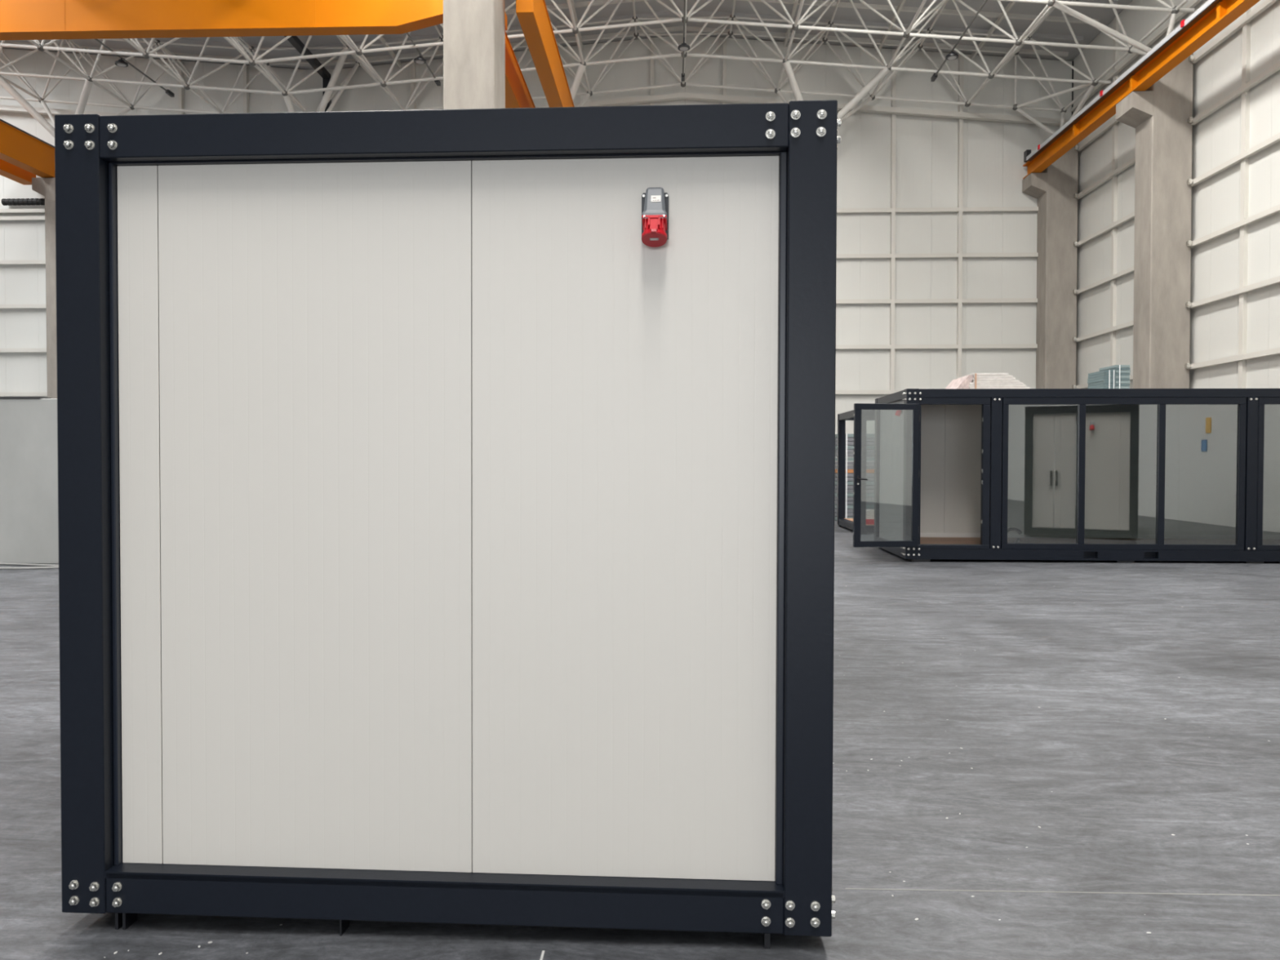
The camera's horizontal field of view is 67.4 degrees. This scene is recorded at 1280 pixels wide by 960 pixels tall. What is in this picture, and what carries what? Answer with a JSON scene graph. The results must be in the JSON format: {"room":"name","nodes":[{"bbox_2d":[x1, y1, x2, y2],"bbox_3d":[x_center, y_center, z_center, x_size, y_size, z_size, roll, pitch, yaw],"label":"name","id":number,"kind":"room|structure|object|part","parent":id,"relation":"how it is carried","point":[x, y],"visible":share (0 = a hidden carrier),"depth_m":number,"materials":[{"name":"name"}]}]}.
{"room":"factory hall","nodes":[
{"label":"factory hall","id":0,"kind":"room"},
{"bbox_2d":[0,396,58,564],"bbox_3d":[-13.273,0.004,14.586,10.450,2.495,0.250,0,1,2],"label":"wall","id":1,"kind":"structure","parent":0,"point":[28,448],"depth_m":14.33,"materials":[{"name":"concrete"}]},
{"bbox_2d":[0,35,1073,469],"bbox_3d":[-10.505,-6.857,31.921,49.360,15.520,0.570,0,1,2],"label":"wall","id":2,"kind":"structure","parent":0,"point":[937,254],"depth_m":31.33,"materials":[{"name":"grey"}]},
{"bbox_3d":[-22.001,-6.852,32.439,1.143,15.490,0.060,0,1,2],"label":"wall panel","id":3,"kind":"part","parent":2,"relation":"part of","materials":[{"name":"white"}]},
{"bbox_2d":[0,159,35,185],"bbox_3d":[-20.635,-9.868,20.191,0.490,0.630,23.300,0,1,2],"label":"girder","id":4,"kind":"object","parent":2,"relation":"attached to","point":[7,170],"visible":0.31,"depth_m":30.92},
{"bbox_3d":[-20.856,-6.804,32.400,1.143,15.395,0.060,0,1,2],"label":"wall panel","id":5,"kind":"part","parent":2,"relation":"part of","materials":[{"name":"white"}]},
{"bbox_2d":[0,208,44,213],"bbox_3d":[-21.081,-9.002,32.184,3.600,0.120,0.200,0,1,2],"label":"shelf","id":6,"kind":"object","parent":2,"relation":"attached to","point":[2,211],"visible":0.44,"depth_m":32.08,"materials":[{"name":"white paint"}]},
{"bbox_2d":[0,198,44,205],"bbox_3d":[-20.308,-9.301,32.100,1.990,0.310,0.310,0,1,2],"label":"tube","id":7,"kind":"object","parent":2,"relation":"attached to","point":[24,202],"visible":0.69,"depth_m":32.02,"materials":[{"name":"metal"}]},
{"bbox_3d":[-19.711,-6.755,32.361,1.143,15.300,0.060,0,1,2],"label":"wall panel","id":8,"kind":"part","parent":2,"relation":"part of","materials":[{"name":"white"}]},
{"bbox_3d":[-18.565,-6.707,32.322,1.143,15.205,0.060,0,1,2],"label":"wall panel","id":9,"kind":"part","parent":2,"relation":"part of","materials":[{"name":"white"}]},
{"bbox_3d":[-17.420,-6.659,32.282,1.143,15.110,0.060,0,1,2],"label":"wall panel","id":10,"kind":"part","parent":2,"relation":"part of","materials":[{"name":"white"}]},
{"bbox_2d":[115,54,155,82],"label":"lamp","id":11,"kind":"object","parent":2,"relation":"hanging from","point":[122,62],"depth_m":27.35,"materials":[{"name":"black metal"}]},
{"bbox_2d":[116,62,126,66],"bbox_3d":[-14.746,-11.799,27.302,0.236,0.012,0.236,0,1,2],"label":"diffuser","id":12,"kind":"object","parent":11,"relation":"attached to","point":[121,64],"depth_m":27.27,"materials":[{"name":"grey"}]},
{"bbox_3d":[-16.275,-6.610,32.243,1.143,15.014,0.060,0,1,2],"label":"wall panel","id":13,"kind":"part","parent":2,"relation":"part of","materials":[{"name":"white"}]},
{"bbox_2d":[160,86,174,97],"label":"lamp","id":14,"kind":"object","parent":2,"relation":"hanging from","point":[167,91],"depth_m":29.80,"materials":[{"name":"black metal"}]},
{"bbox_3d":[-15.283,-6.507,32.091,0.120,14.814,0.180,0,1,2],"label":"post","id":15,"kind":"part","parent":2,"relation":"part of","materials":[{"name":"metal"}]},
{"bbox_3d":[-15.130,-6.562,32.204,1.143,14.919,0.060,0,1,2],"label":"wall panel","id":16,"kind":"part","parent":2,"relation":"part of","materials":[{"name":"white"}]},
{"bbox_3d":[-13.984,-6.514,32.165,1.143,14.824,0.060,0,1,2],"label":"wall panel","id":17,"kind":"part","parent":2,"relation":"part of","materials":[{"name":"white"}]},
{"bbox_3d":[-13.084,-6.414,32.015,0.120,14.632,0.180,0,1,2],"label":"post","id":18,"kind":"part","parent":2,"relation":"part of","materials":[{"name":"metal"}]},
{"bbox_3d":[-12.839,-6.465,32.126,1.143,14.729,0.060,0,1,2],"label":"wall panel","id":19,"kind":"part","parent":2,"relation":"part of","materials":[{"name":"white"}]},
{"bbox_3d":[-11.694,-6.417,32.087,1.143,14.634,0.060,0,1,2],"label":"wall panel","id":20,"kind":"part","parent":2,"relation":"part of","materials":[{"name":"white"}]},
{"bbox_2d":[284,35,331,111],"bbox_3d":[-10.350,-6.107,27.933,0.210,14.180,7.340,0,1,2],"label":"drain pipe","id":21,"kind":"object","parent":2,"relation":"attached to","point":[295,41],"visible":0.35,"depth_m":30.15,"materials":[{"name":"black metal"}]},
{"bbox_3d":[-10.548,-6.371,32.048,1.143,14.544,0.060,0,1,2],"label":"wall panel","id":22,"kind":"part","parent":2,"relation":"part of","materials":[{"name":"white"}]},
{"bbox_3d":[-9.403,-6.418,32.007,1.143,14.639,0.060,0,1,2],"label":"wall panel","id":23,"kind":"part","parent":2,"relation":"part of","materials":[{"name":"white"}]},
{"bbox_3d":[-8.258,-6.465,31.966,1.143,14.734,0.060,0,1,2],"label":"wall panel","id":24,"kind":"part","parent":2,"relation":"part of","materials":[{"name":"white"}]},
{"bbox_3d":[-7.487,-6.435,31.819,0.120,14.681,0.180,0,1,2],"label":"post","id":25,"kind":"part","parent":2,"relation":"part of","materials":[{"name":"metal"}]},
{"bbox_3d":[-7.112,-6.511,31.925,1.143,14.830,0.060,0,1,2],"label":"wall panel","id":26,"kind":"part","parent":2,"relation":"part of","materials":[{"name":"white"}]},
{"bbox_3d":[-5.967,-6.558,31.884,1.143,14.925,0.060,0,1,2],"label":"wall panel","id":27,"kind":"part","parent":2,"relation":"part of","materials":[{"name":"white"}]},
{"bbox_3d":[-3.676,-6.652,31.802,1.143,15.115,0.060,0,1,2],"label":"wall panel","id":28,"kind":"part","parent":2,"relation":"part of","materials":[{"name":"white"}]},
{"bbox_2d":[515,0,574,107],"bbox_3d":[-2.095,-10.180,25.551,0.532,1.000,11.880,0,1,2],"label":"girder","id":29,"kind":"object","parent":2,"relation":"attached to","point":[533,16],"visible":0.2,"depth_m":22.00,"materials":[{"name":"orange"}]},
{"bbox_3d":[-2.531,-6.699,31.760,1.143,15.210,0.060,0,1,2],"label":"wall panel","id":30,"kind":"part","parent":2,"relation":"part of","materials":[{"name":"white"}]},
{"bbox_3d":[-1.386,-6.745,31.719,1.143,15.305,0.060,0,1,2],"label":"wall panel","id":31,"kind":"part","parent":2,"relation":"part of","materials":[{"name":"white"}]},
{"bbox_3d":[-0.241,-6.792,31.678,1.143,15.400,0.060,0,1,2],"label":"wall panel","id":32,"kind":"part","parent":2,"relation":"part of","materials":[{"name":"white"}]},
{"bbox_3d":[0.408,-6.758,31.536,0.120,15.337,0.180,0,1,2],"label":"post","id":33,"kind":"part","parent":2,"relation":"part of","materials":[{"name":"metal"}]},
{"bbox_3d":[0.905,-6.836,31.637,1.143,15.490,0.060,0,1,2],"label":"wall panel","id":34,"kind":"part","parent":2,"relation":"part of","materials":[{"name":"white"}]},
{"bbox_3d":[2.050,-6.832,31.597,1.143,15.484,0.060,0,1,2],"label":"wall panel","id":35,"kind":"part","parent":2,"relation":"part of","materials":[{"name":"white"}]},
{"bbox_3d":[2.756,-6.741,31.454,0.120,15.308,0.180,0,1,2],"label":"post","id":36,"kind":"part","parent":2,"relation":"part of","materials":[{"name":"metal"}]},
{"bbox_3d":[3.195,-6.784,31.558,1.143,15.389,0.060,0,1,2],"label":"wall panel","id":37,"kind":"part","parent":2,"relation":"part of","materials":[{"name":"white"}]},
{"bbox_3d":[4.341,-6.736,31.519,1.143,15.294,0.060,0,1,2],"label":"wall panel","id":38,"kind":"part","parent":2,"relation":"part of","materials":[{"name":"white"}]},
{"bbox_3d":[5.486,-6.687,31.480,1.143,15.199,0.060,0,1,2],"label":"wall panel","id":39,"kind":"part","parent":2,"relation":"part of","materials":[{"name":"white"}]},
{"bbox_3d":[6.631,-6.639,31.441,1.143,15.104,0.060,0,1,2],"label":"wall panel","id":40,"kind":"part","parent":2,"relation":"part of","materials":[{"name":"white"}]},
{"bbox_3d":[7.777,-6.591,31.402,1.143,15.009,0.060,0,1,2],"label":"wall panel","id":41,"kind":"part","parent":2,"relation":"part of","materials":[{"name":"white"}]},
{"bbox_3d":[8.223,-6.511,31.268,0.120,14.854,0.180,0,1,2],"label":"post","id":42,"kind":"part","parent":2,"relation":"part of","materials":[{"name":"metal"}]},
{"bbox_3d":[8.922,-6.542,31.363,1.143,14.914,0.060,0,1,2],"label":"wall panel","id":43,"kind":"part","parent":2,"relation":"part of","materials":[{"name":"white"}]},
{"bbox_3d":[10.067,-6.494,31.323,1.143,14.819,0.060,0,1,2],"label":"wall panel","id":44,"kind":"part","parent":2,"relation":"part of","materials":[{"name":"white"}]},
{"bbox_3d":[10.382,-6.419,31.194,0.120,14.675,0.180,0,1,2],"label":"post","id":45,"kind":"part","parent":2,"relation":"part of","materials":[{"name":"white paint"}]},
{"bbox_3d":[11.212,-6.446,31.284,1.143,14.724,0.060,0,1,2],"label":"wall panel","id":46,"kind":"part","parent":2,"relation":"part of","materials":[{"name":"white"}]},
{"bbox_3d":[12.358,-6.397,31.245,1.143,14.628,0.060,0,1,2],"label":"wall panel","id":47,"kind":"part","parent":2,"relation":"part of","materials":[{"name":"white"}]},
{"bbox_3d":[13.447,-6.349,31.208,1.031,14.533,0.060,0,1,2],"label":"wall panel","id":48,"kind":"part","parent":2,"relation":"part of","materials":[{"name":"white"}]},
{"bbox_2d":[0,0,1132,69],"bbox_3d":[-11.472,-13.587,4.158,49.360,1.312,56.050,0,1,2],"label":"ceiling","id":49,"kind":"structure","parent":0,"point":[1055,28],"depth_m":29.73,"materials":[{"name":"grey"}]},
{"bbox_2d":[94,39,112,50],"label":"lamp","id":50,"kind":"object","parent":49,"relation":"hanging from","point":[97,40],"depth_m":26.42,"materials":[{"name":"black metal"}]},
{"bbox_2d":[0,0,1195,137],"bbox_3d":[-5.037,-11.972,12.975,36.492,4.025,36.146,0,1,2],"label":"roof truss","id":51,"kind":"object","parent":49,"relation":"attached to","point":[1134,46],"visible":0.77,"depth_m":28.76,"materials":[{"name":"metal"}]},
{"bbox_2d":[405,32,440,85],"bbox_3d":[-6.205,-11.890,26.601,0.340,0.302,5.200,0,1,2],"label":"lamp","id":52,"kind":"object","parent":51,"relation":"hanging from","point":[420,60],"visible":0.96,"depth_m":26.98,"materials":[{"name":"black metal"}]},
{"bbox_2d":[415,60,424,63],"bbox_3d":[-6.191,-11.753,27.004,0.236,0.012,0.236,0,1,2],"label":"diffuser","id":53,"kind":"object","parent":52,"relation":"attached to","point":[416,61],"depth_m":26.99,"materials":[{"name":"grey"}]},
{"bbox_2d":[505,31,535,108],"bbox_3d":[-3.275,-10.187,25.882,0.450,1.000,11.300,0,1,2],"label":"girder","id":54,"kind":"object","parent":51,"relation":"attached to","point":[517,95],"visible":0.22,"depth_m":24.33,"materials":[{"name":"orange"}]},
{"bbox_2d":[0,0,506,39],"bbox_3d":[-11.468,-10.989,22.350,16.480,1.175,2.100,0,1,2],"label":"crane","id":55,"kind":"object","parent":54,"relation":"on","point":[20,20],"visible":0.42,"depth_m":22.18,"materials":[{"name":"metal"}]},
{"bbox_3d":[-16.389,-11.005,22.552,6.050,1.150,0.360,0,1,2],"label":"web plate","id":56,"kind":"part","parent":55,"relation":"part of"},
{"bbox_3d":[-10.407,-11.001,22.342,5.860,1.150,0.360,0,1,2],"label":"web plate","id":57,"kind":"part","parent":55,"relation":"part of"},
{"bbox_3d":[-5.635,-10.998,22.175,3.630,1.150,0.360,0,1,2],"label":"web plate","id":58,"kind":"part","parent":55,"relation":"part of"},
{"bbox_2d":[677,0,689,81],"bbox_3d":[1.224,-12.198,26.735,0.340,0.392,6.000,0,1,2],"label":"lamp","id":59,"kind":"object","parent":51,"relation":"hanging from","point":[683,46],"visible":1,"depth_m":26.68,"materials":[{"name":"black metal"}]},
{"bbox_2d":[680,46,688,50],"bbox_3d":[1.224,-12.008,26.739,0.236,0.012,0.236,0,1,2],"label":"diffuser","id":60,"kind":"object","parent":59,"relation":"attached to","point":[682,48],"depth_m":26.71,"materials":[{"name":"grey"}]},
{"bbox_2d":[930,0,987,81],"bbox_3d":[8.592,-11.753,25.986,0.340,0.252,5.000,0,1,2],"label":"lamp","id":61,"kind":"object","parent":51,"relation":"hanging from","point":[952,55],"visible":1,"depth_m":26.36,"materials":[{"name":"black metal"}]},
{"bbox_2d":[947,56,956,59],"bbox_3d":[8.610,-11.643,26.488,0.236,0.012,0.236,0,1,2],"label":"diffuser","id":62,"kind":"object","parent":61,"relation":"attached to","point":[948,57],"depth_m":26.47,"materials":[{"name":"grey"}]},
{"bbox_2d":[0,520,1279,959],"bbox_3d":[-11.422,1.554,4.459,49.460,0.201,56.050,0,1,2],"label":"floor","id":63,"kind":"structure","parent":0,"point":[1057,682],"depth_m":4.62,"materials":[{"name":"concrete"}]},
{"bbox_2d":[0,562,58,566],"bbox_3d":[-10.305,1.241,14.116,4.426,0.031,0.270,0,1,2],"label":"cable","id":64,"kind":"object","parent":63,"relation":"on","point":[1,563],"visible":0.67,"depth_m":14.05,"materials":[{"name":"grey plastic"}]},
{"bbox_2d":[0,566,58,569],"bbox_3d":[-10.315,1.248,13.769,4.428,0.031,0.270,0,1,2],"label":"cable","id":65,"kind":"object","parent":63,"relation":"on","point":[25,567],"visible":0.65,"depth_m":13.64,"materials":[{"name":"grey plastic"}]},
{"bbox_2d":[31,177,57,398],"bbox_3d":[-19.001,-4.433,31.532,1.270,10.690,0.860,0,1,2],"label":"concrete column","id":66,"kind":"structure","parent":63,"relation":"on","point":[46,187],"depth_m":31.06,"materials":[{"name":"concrete"}]},
{"bbox_2d":[0,119,54,177],"bbox_3d":[-19.530,-10.075,20.298,0.490,1.000,23.600,0,1,2],"label":"girder","id":67,"kind":"object","parent":66,"relation":"on","point":[19,148],"visible":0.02,"depth_m":29.75,"materials":[{"name":"orange"}]},
{"bbox_3d":[-19.374,-10.538,20.183,0.120,0.070,23.400,0,1,2],"label":"rail","id":68,"kind":"part","parent":67,"relation":"part of","materials":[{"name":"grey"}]},
{"bbox_2d":[54,100,841,948],"bbox_3d":[-0.461,0.096,6.036,2.521,2.660,6.018,0,1,3],"label":"module","id":69,"kind":"object","parent":63,"relation":"on","point":[442,540],"visible":1,"depth_m":3.11,"materials":[{"name":"paint"}]},
{"bbox_3d":[-1.817,0.119,3.193,0.148,2.600,0.148,0,1,3],"label":"corner post","id":70,"kind":"part","parent":69,"relation":"part of","materials":[{"name":"metal"}]},
{"bbox_3d":[-1.721,1.447,3.195,0.010,0.063,0.070,0,1,3],"label":"foot plate","id":71,"kind":"part","parent":69,"relation":"part of","materials":[{"name":"black metal"}]},
{"bbox_3d":[-1.696,1.448,3.193,0.010,0.063,0.070,0,1,3],"label":"foot plate","id":72,"kind":"part","parent":69,"relation":"part of","materials":[{"name":"black metal"}]},
{"bbox_3d":[-1.657,0.122,3.212,0.137,2.316,0.060,0,1,3],"label":"wall panel","id":73,"kind":"part","parent":69,"relation":"part of","materials":[{"name":"white"}]},
{"bbox_3d":[-1.066,0.125,3.177,1.043,2.316,0.060,0,1,3],"label":"wall panel","id":74,"kind":"part","parent":69,"relation":"part of","materials":[{"name":"white"}]},
{"bbox_3d":[-0.970,1.450,3.151,0.005,0.063,0.070,0,1,3],"label":"foot plate","id":75,"kind":"part","parent":69,"relation":"part of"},
{"bbox_3d":[-0.646,1.296,3.130,2.207,0.022,0.107,0,1,3],"label":"sill","id":76,"kind":"part","parent":69,"relation":"part of","materials":[{"name":"paint"}]},
{"bbox_3d":[-0.657,1.440,3.207,1.833,0.055,0.060,0,1,3],"label":"rail","id":77,"kind":"part","parent":69,"relation":"part of","materials":[{"name":"black metal"}]},
{"bbox_3d":[-0.052,0.129,3.118,0.984,2.316,0.060,0,1,3],"label":"wall panel","id":78,"kind":"part","parent":69,"relation":"part of","materials":[{"name":"white"}]},
{"bbox_2d":[641,186,668,247],"bbox_3d":[0.046,-0.830,3.008,0.086,0.187,0.108,0,1,3],"label":"socket","id":79,"kind":"object","parent":69,"relation":"attached to","point":[655,202],"visible":1,"depth_m":3.00,"materials":[{"name":"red plastic"}]},
{"bbox_3d":[0.045,-0.757,2.998,0.079,0.014,0.086,0,-20,3],"label":"lid","id":80,"kind":"part","parent":79,"relation":"part of","materials":[{"name":"red"}]},
{"bbox_3d":[0.405,1.456,3.070,0.018,0.063,0.070,0,1,3],"label":"foot plate","id":81,"kind":"part","parent":69,"relation":"part of","materials":[{"name":"black metal"}]},
{"bbox_3d":[0.534,0.129,3.055,0.148,2.600,0.148,0,1,3],"label":"corner post","id":82,"kind":"part","parent":69,"relation":"part of","materials":[{"name":"metal"}]},
{"bbox_2d":[443,0,505,109],"bbox_3d":[-3.322,-5.846,19.390,1.005,14.000,1.250,0,1,2],"label":"concrete column","id":83,"kind":"structure","parent":63,"relation":"on","point":[474,30],"depth_m":18.72,"materials":[{"name":"concrete"}]},
{"bbox_2d":[103,711,1270,957],"bbox_3d":[2.415,1.423,5.937,8.418,0.005,7.364,0,1,2],"label":"crumbs","id":84,"kind":"object","parent":63,"relation":"on","point":[916,919],"visible":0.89,"depth_m":3.23,"materials":[{"name":"grey"}]},
{"bbox_2d":[834,433,875,519],"bbox_3d":[5.835,-0.081,25.207,1.500,2.240,1.015,0,1,2],"label":"stack","id":85,"kind":"object","parent":63,"relation":"on","point":[870,437],"visible":0.18,"depth_m":24.72,"materials":[{"name":"grey"}]},
{"bbox_2d":[836,409,875,534],"bbox_3d":[7.608,-0.202,21.247,6.000,2.640,2.600,0,1,2],"label":"container","id":86,"kind":"object","parent":63,"relation":"on","point":[866,415],"visible":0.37,"depth_m":21.97,"materials":[{"name":"metal"}]},
{"bbox_3d":[4.732,-0.248,22.568,0.160,2.600,0.160,0,1,2],"label":"corner post","id":87,"kind":"part","parent":86,"relation":"part of","materials":[{"name":"metal"}]},
{"bbox_3d":[4.647,-0.200,20.130,0.160,2.600,0.160,0,1,2],"label":"corner post","id":88,"kind":"part","parent":86,"relation":"part of","materials":[{"name":"metal"}]},
{"bbox_2d":[866,509,874,524],"bbox_3d":[4.879,0.789,20.482,0.320,0.300,0.320,0,1,2],"label":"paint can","id":89,"kind":"object","parent":86,"relation":"on","point":[869,513],"visible":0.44,"depth_m":20.35,"materials":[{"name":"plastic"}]},
{"bbox_2d":[1022,143,1078,388],"bbox_3d":[13.098,-4.873,30.770,1.460,11.600,0.800,0,1,2],"label":"concrete column","id":90,"kind":"structure","parent":63,"relation":"on","point":[1055,188],"depth_m":30.34,"materials":[{"name":"concrete"}]},
{"bbox_2d":[853,388,1279,563],"bbox_3d":[8.285,-0.079,15.509,10.027,2.640,2.722,0,1,3],"label":"container","id":91,"kind":"object","parent":63,"relation":"on","point":[1115,475],"depth_m":16.61,"materials":[{"name":"metal"}]},
{"bbox_3d":[3.275,-0.070,14.471,0.100,1.985,0.060,0,1,-6],"label":"frame","id":92,"kind":"part","parent":91,"relation":"part of","materials":[{"name":"paint"}]},
{"bbox_3d":[3.332,0.007,14.478,0.146,0.150,0.182,0,1,-6],"label":"handle","id":93,"kind":"part","parent":91,"relation":"part of","materials":[{"name":"black metal"}]},
{"bbox_3d":[4.255,-0.136,16.966,0.185,2.600,0.185,0,1,3],"label":"corner post","id":94,"kind":"part","parent":91,"relation":"part of","materials":[{"name":"paint"}]},
{"bbox_3d":[3.720,0.967,14.537,1.000,0.090,0.060,0,1,-6],"label":"frame","id":95,"kind":"part","parent":91,"relation":"part of","materials":[{"name":"paint"}]},
{"bbox_3d":[4.219,-0.139,16.355,0.060,2.300,1.036,0,1,3],"label":"panel","id":96,"kind":"part","parent":91,"relation":"part of","materials":[{"name":"grey"}]},
{"bbox_3d":[3.725,-1.108,14.496,1.000,0.090,0.060,0,1,-6],"label":"frame","id":97,"kind":"part","parent":91,"relation":"part of","materials":[{"name":"paint"}]},
{"bbox_3d":[4.170,-0.118,15.314,0.060,2.300,1.031,0,1,3],"label":"panel","id":98,"kind":"part","parent":91,"relation":"part of","materials":[{"name":"grey"}]},
{"bbox_2d":[894,409,902,416],"bbox_3d":[4.079,-1.088,15.146,0.114,0.175,0.086,0,1,3],"label":"socket","id":99,"kind":"object","parent":91,"relation":"attached to","point":[898,412],"visible":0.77,"depth_m":15.11,"materials":[{"name":"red plastic"}]},
{"bbox_3d":[4.149,-0.091,14.704,0.185,2.600,0.185,0,1,3],"label":"corner post","id":100,"kind":"part","parent":91,"relation":"part of","materials":[{"name":"metal"}]},
{"bbox_3d":[4.175,-0.070,14.562,0.090,1.985,0.060,0,1,-6],"label":"frame","id":101,"kind":"part","parent":91,"relation":"part of","materials":[{"name":"paint"}]},
{"bbox_3d":[4.245,-0.052,14.663,0.065,2.195,0.090,0,1,3],"label":"door frame","id":102,"kind":"part","parent":91,"relation":"part of","materials":[{"name":"paint"}]},
{"bbox_3d":[4.845,-0.166,16.886,0.996,2.335,0.070,0,1,3],"label":"wall panel","id":103,"kind":"part","parent":91,"relation":"part of","materials":[{"name":"white"}]},
{"bbox_3d":[4.766,-1.201,14.616,1.105,0.105,0.090,0,1,3],"label":"door frame","id":104,"kind":"part","parent":91,"relation":"part of","materials":[{"name":"paint"}]},
{"bbox_3d":[5.844,-0.163,16.839,0.996,2.335,0.070,0,1,3],"label":"wall panel","id":105,"kind":"part","parent":91,"relation":"part of","materials":[{"name":"white"}]},
{"bbox_3d":[5.261,-0.049,14.616,0.110,2.195,0.090,0,1,3],"label":"door frame","id":106,"kind":"part","parent":91,"relation":"part of","materials":[{"name":"paint"}]},
{"bbox_2d":[945,373,1030,388],"bbox_3d":[5.640,-1.538,15.675,1.335,0.330,0.920,0,1,2],"label":"stack","id":107,"kind":"object","parent":91,"relation":"on","point":[974,380],"visible":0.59,"depth_m":15.24,"materials":[{"name":"white"}]},
{"bbox_3d":[5.408,-0.102,14.625,0.158,2.300,0.135,0,1,3],"label":"post","id":108,"kind":"part","parent":91,"relation":"part of","materials":[{"name":"metal"}]},
{"bbox_3d":[5.720,0.871,14.778,0.328,0.283,0.089,0,1,3],"label":"strap coil","id":109,"kind":"part","parent":91,"relation":"part of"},
{"bbox_3d":[6.843,-0.160,16.792,0.996,2.335,0.070,0,1,3],"label":"wall panel","id":110,"kind":"part","parent":91,"relation":"part of","materials":[{"name":"white"}]},
{"bbox_3d":[7.841,-0.157,16.745,0.996,2.335,0.070,0,1,3],"label":"wall panel","id":111,"kind":"part","parent":91,"relation":"part of","materials":[{"name":"white"}]},
{"bbox_3d":[8.751,0.976,16.680,8.960,0.075,0.020,0,1,3],"label":"skirting","id":112,"kind":"part","parent":91,"relation":"part of","materials":[{"name":"black"}]},
{"bbox_2d":[1087,364,1130,388],"bbox_3d":[7.573,-1.600,15.508,0.420,0.462,0.615,0,1,2],"label":"stack","id":113,"kind":"object","parent":91,"relation":"on","point":[1116,376],"visible":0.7,"depth_m":15.22,"materials":[{"name":"grey"}]},
{"bbox_3d":[8.840,-0.154,16.699,0.996,2.335,0.070,0,1,3],"label":"wall panel","id":114,"kind":"part","parent":91,"relation":"part of","materials":[{"name":"white"}]},
{"bbox_3d":[9.839,-0.151,16.652,0.996,2.335,0.070,0,1,3],"label":"wall panel","id":115,"kind":"part","parent":91,"relation":"part of","materials":[{"name":"white"}]},
{"bbox_3d":[9.175,-0.091,14.449,0.157,2.300,0.135,0,1,3],"label":"post","id":116,"kind":"part","parent":91,"relation":"part of","materials":[{"name":"metal"}]},
{"bbox_3d":[10.838,-0.148,16.605,0.996,2.335,0.070,0,1,3],"label":"wall panel","id":117,"kind":"part","parent":91,"relation":"part of","materials":[{"name":"white"}]},
{"bbox_2d":[1115,53,1193,388],"bbox_3d":[12.865,-4.740,24.125,1.460,11.600,0.900,0,1,2],"label":"concrete column","id":118,"kind":"structure","parent":63,"relation":"on","point":[1159,114],"depth_m":23.67,"materials":[{"name":"concrete"}]},
{"bbox_3d":[12.634,-4.608,17.530,1.460,11.600,0.900,0,1,2],"label":"concrete column","id":119,"kind":"structure","parent":63,"relation":"on","visible":0},
{"bbox_2d":[1022,0,1260,179],"bbox_3d":[11.989,-9.843,17.708,0.450,0.780,26.620,0,1,2],"label":"beam","id":120,"kind":"structure","parent":119,"relation":"on","point":[1213,16],"depth_m":23.11,"materials":[{"name":"orange paint"},{"name":"steel"}]},
{"bbox_2d":[1023,149,1031,162],"bbox_3d":[12.355,-10.331,30.611,0.140,0.320,0.250,0,1,2],"label":"switch","id":121,"kind":"object","parent":120,"relation":"attached to","point":[1028,152],"depth_m":30.56,"materials":[{"name":"black metal"}]},
{"bbox_2d":[1071,0,1279,388],"bbox_3d":[12.951,-5.765,3.409,0.480,14.478,55.950,0,1,2],"label":"wall","id":122,"kind":"structure","parent":0,"point":[1234,243],"depth_m":22.86,"materials":[{"name":"grey"}]},
{"bbox_3d":[13.968,-6.296,30.465,0.060,14.458,1.144,0,1,2],"label":"wall panel","id":123,"kind":"part","parent":122,"relation":"part of","materials":[{"name":"white"}]},
{"bbox_3d":[13.928,-6.273,29.316,0.060,14.458,1.144,0,1,2],"label":"wall panel","id":124,"kind":"part","parent":122,"relation":"part of","materials":[{"name":"white"}]},
{"bbox_3d":[13.888,-6.250,28.167,0.060,14.458,1.144,0,1,2],"label":"wall panel","id":125,"kind":"part","parent":122,"relation":"part of","materials":[{"name":"white"}]},
{"bbox_3d":[13.803,-6.209,27.966,0.095,14.382,0.150,0,1,2],"label":"post","id":126,"kind":"part","parent":122,"relation":"part of","materials":[{"name":"white paint"}]},
{"bbox_3d":[13.848,-6.227,27.018,0.060,14.458,1.144,0,1,2],"label":"wall panel","id":127,"kind":"part","parent":122,"relation":"part of","materials":[{"name":"white"}]},
{"bbox_3d":[13.807,-6.204,25.869,0.060,14.458,1.144,0,1,2],"label":"wall panel","id":128,"kind":"part","parent":122,"relation":"part of","materials":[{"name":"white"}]},
{"bbox_3d":[13.767,-6.181,24.720,0.060,14.458,1.144,0,1,2],"label":"wall panel","id":129,"kind":"part","parent":122,"relation":"part of","materials":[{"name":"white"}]},
{"bbox_3d":[13.727,-6.158,23.571,0.060,14.458,1.144,0,1,2],"label":"wall panel","id":130,"kind":"part","parent":122,"relation":"part of","materials":[{"name":"white"}]},
{"bbox_3d":[13.687,-6.135,22.422,0.060,14.458,1.144,0,1,2],"label":"wall panel","id":131,"kind":"part","parent":122,"relation":"part of","materials":[{"name":"white"}]},
{"bbox_3d":[13.579,-6.081,21.571,0.095,14.382,0.150,0,1,2],"label":"post","id":132,"kind":"part","parent":122,"relation":"part of","materials":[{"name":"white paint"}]},
{"bbox_3d":[13.647,-6.112,21.273,0.060,14.458,1.144,0,1,2],"label":"wall panel","id":133,"kind":"part","parent":122,"relation":"part of","materials":[{"name":"white"}]},
{"bbox_3d":[13.606,-6.089,20.124,0.060,14.458,1.144,0,1,2],"label":"wall panel","id":134,"kind":"part","parent":122,"relation":"part of","materials":[{"name":"white"}]}
]}

